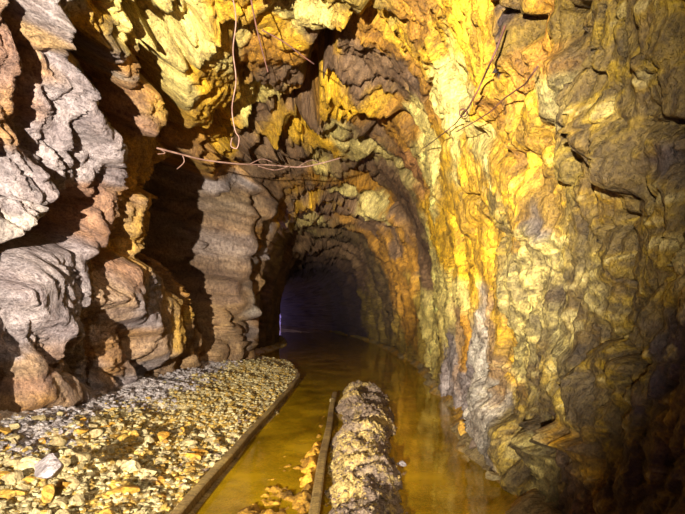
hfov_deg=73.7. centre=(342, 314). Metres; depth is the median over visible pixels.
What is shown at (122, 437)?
stone
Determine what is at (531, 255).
wall
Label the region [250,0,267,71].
root
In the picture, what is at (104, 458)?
stone
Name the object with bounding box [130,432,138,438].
stone
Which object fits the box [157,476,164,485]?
stone
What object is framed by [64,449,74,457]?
stone
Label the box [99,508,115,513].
stone
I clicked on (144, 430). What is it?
stone
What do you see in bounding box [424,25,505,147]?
wire
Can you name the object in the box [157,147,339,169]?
root
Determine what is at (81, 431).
stone
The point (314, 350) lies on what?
water
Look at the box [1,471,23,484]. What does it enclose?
stone
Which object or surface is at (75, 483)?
stone
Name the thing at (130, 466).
stone
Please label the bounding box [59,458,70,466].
stone
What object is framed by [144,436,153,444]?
stone
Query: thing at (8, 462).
stone
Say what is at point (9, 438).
stone
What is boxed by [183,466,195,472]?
stone
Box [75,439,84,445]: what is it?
stone
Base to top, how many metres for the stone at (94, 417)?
0.055 m
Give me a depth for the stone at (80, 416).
2.97 m
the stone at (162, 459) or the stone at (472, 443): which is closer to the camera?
the stone at (162, 459)
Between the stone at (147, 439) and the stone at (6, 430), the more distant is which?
the stone at (147, 439)
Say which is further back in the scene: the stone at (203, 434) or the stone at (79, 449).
the stone at (203, 434)
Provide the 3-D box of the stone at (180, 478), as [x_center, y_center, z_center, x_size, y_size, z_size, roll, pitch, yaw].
[-0.815,0.841,2.332,0.071,0.034,0.047,0,0,-29]
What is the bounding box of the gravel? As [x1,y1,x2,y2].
[0,355,295,513]
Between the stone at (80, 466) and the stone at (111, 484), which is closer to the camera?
the stone at (111, 484)
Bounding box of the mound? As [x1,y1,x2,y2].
[323,380,413,513]
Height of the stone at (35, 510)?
0.029 m
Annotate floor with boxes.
[0,330,561,513]
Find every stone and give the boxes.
[0,427,12,434]
[0,471,10,478]
[0,489,26,498]
[1,459,20,467]
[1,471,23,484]
[3,433,21,441]
[9,423,19,429]
[11,438,17,443]
[17,456,40,471]
[18,495,25,500]
[19,484,31,491]
[22,476,36,481]
[31,414,46,420]
[32,508,41,513]
[34,453,63,478]
[41,484,54,502]
[50,436,65,446]
[54,497,67,506]
[55,481,70,487]
[55,509,70,513]
[56,411,63,415]
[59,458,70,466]
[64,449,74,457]
[65,476,79,489]
[69,493,84,507]
[72,447,81,451]
[73,452,91,462]
[74,428,88,433]
[74,463,83,469]
[75,414,84,419]
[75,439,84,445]
[87,472,95,478]
[88,424,97,428]
[89,416,100,422]
[89,429,102,437]
[98,420,106,425]
[99,455,108,461]
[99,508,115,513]
[101,445,114,452]
[103,427,113,433]
[106,485,139,495]
[107,471,116,478]
[108,480,115,489]
[117,434,129,441]
[117,459,129,467]
[120,460,141,472]
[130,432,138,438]
[140,429,148,435]
[140,468,156,477]
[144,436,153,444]
[154,432,169,442]
[155,457,166,463]
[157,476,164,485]
[160,451,171,454]
[171,429,182,432]
[175,476,186,481]
[183,439,197,445]
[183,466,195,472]
[185,453,202,460]
[198,432,207,437]
[198,449,207,454]
[205,435,216,442]
[206,427,214,435]
[396,461,406,466]
[458,421,466,435]
[469,440,476,448]
[485,471,500,480]
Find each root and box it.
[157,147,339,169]
[230,0,239,148]
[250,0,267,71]
[262,29,313,63]
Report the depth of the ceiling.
4.07 m
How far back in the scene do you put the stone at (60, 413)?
2.88 m
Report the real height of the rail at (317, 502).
0.106 m
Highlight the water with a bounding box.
[228,325,501,513]
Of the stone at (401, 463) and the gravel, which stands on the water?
the stone at (401, 463)
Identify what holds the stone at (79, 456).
on the gravel
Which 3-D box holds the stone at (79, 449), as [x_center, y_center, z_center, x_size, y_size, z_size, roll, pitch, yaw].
[-1.459,0.747,2.514,0.060,0.040,0.054,0,0,14]
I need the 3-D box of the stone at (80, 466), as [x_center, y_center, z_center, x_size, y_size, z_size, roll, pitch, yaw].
[-1.264,0.741,2.195,0.034,0.052,0.056,0,0,-11]
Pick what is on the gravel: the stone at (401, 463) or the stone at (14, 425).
the stone at (14, 425)
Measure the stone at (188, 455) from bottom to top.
0.054 m
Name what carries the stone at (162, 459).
on the gravel
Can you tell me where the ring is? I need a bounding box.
[458,108,467,117]
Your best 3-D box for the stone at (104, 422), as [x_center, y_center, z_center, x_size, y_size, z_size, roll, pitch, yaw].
[-1.537,0.695,2.919,0.057,0.052,0.037,0,0,24]
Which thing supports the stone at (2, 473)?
on the gravel
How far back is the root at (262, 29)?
2.85 m
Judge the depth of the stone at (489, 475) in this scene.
2.42 m
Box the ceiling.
[56,0,427,294]
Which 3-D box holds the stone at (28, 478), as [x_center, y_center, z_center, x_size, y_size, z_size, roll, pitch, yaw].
[-1.372,0.728,2.013,0.044,0.035,0.055,0,0,28]
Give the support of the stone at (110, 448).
on the gravel
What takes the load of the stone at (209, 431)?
on the gravel
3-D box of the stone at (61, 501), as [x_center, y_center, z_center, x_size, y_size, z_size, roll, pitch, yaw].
[-1.163,0.776,1.890,0.062,0.037,0.054,0,0,-4]
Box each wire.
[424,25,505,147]
[456,65,538,131]
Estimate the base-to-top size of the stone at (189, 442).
0.050 m
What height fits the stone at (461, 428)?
0.114 m
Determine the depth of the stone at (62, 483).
2.01 m
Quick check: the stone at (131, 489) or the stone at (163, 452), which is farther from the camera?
the stone at (163, 452)
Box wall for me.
[0,0,684,513]
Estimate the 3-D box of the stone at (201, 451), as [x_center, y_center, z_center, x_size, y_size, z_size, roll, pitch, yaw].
[-0.856,0.854,2.804,0.092,0.055,0.075,0,0,-3]
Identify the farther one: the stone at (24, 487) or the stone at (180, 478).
the stone at (180, 478)
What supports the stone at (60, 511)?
on the gravel
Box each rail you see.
[170,373,300,513]
[308,392,337,513]
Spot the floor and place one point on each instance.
(441, 450)
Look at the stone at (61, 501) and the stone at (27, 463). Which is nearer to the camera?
the stone at (61, 501)
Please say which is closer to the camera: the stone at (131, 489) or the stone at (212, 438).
the stone at (131, 489)
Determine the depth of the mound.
2.63 m
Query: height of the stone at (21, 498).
0.027 m
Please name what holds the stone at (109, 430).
on the gravel
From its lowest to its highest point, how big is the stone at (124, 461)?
0.082 m
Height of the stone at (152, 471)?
0.062 m
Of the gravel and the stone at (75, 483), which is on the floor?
the gravel
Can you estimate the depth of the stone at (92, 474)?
2.17 m
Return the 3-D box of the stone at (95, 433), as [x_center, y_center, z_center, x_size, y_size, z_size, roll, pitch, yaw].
[-1.480,0.704,2.742,0.077,0.056,0.078,0,0,-42]
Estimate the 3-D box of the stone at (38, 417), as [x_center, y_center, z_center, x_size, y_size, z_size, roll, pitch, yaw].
[-1.799,0.619,2.708,0.078,0.054,0.071,0,0,-30]
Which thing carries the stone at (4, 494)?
on the gravel
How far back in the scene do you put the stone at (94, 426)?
2.82 m
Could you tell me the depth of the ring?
2.58 m
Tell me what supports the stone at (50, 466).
on the gravel
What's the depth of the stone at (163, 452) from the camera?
2.66 m
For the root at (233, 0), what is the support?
hanging from the ceiling
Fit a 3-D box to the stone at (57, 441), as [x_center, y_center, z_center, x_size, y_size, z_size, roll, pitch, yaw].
[-1.559,0.693,2.503,0.077,0.065,0.045,0,0,-34]
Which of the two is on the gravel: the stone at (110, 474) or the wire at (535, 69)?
the stone at (110, 474)
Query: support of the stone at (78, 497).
on the gravel
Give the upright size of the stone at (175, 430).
0.076 m
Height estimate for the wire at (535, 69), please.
0.188 m
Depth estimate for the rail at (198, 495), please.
2.65 m
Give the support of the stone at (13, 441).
on the gravel
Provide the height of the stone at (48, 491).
0.076 m
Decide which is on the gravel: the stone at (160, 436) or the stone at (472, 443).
the stone at (160, 436)

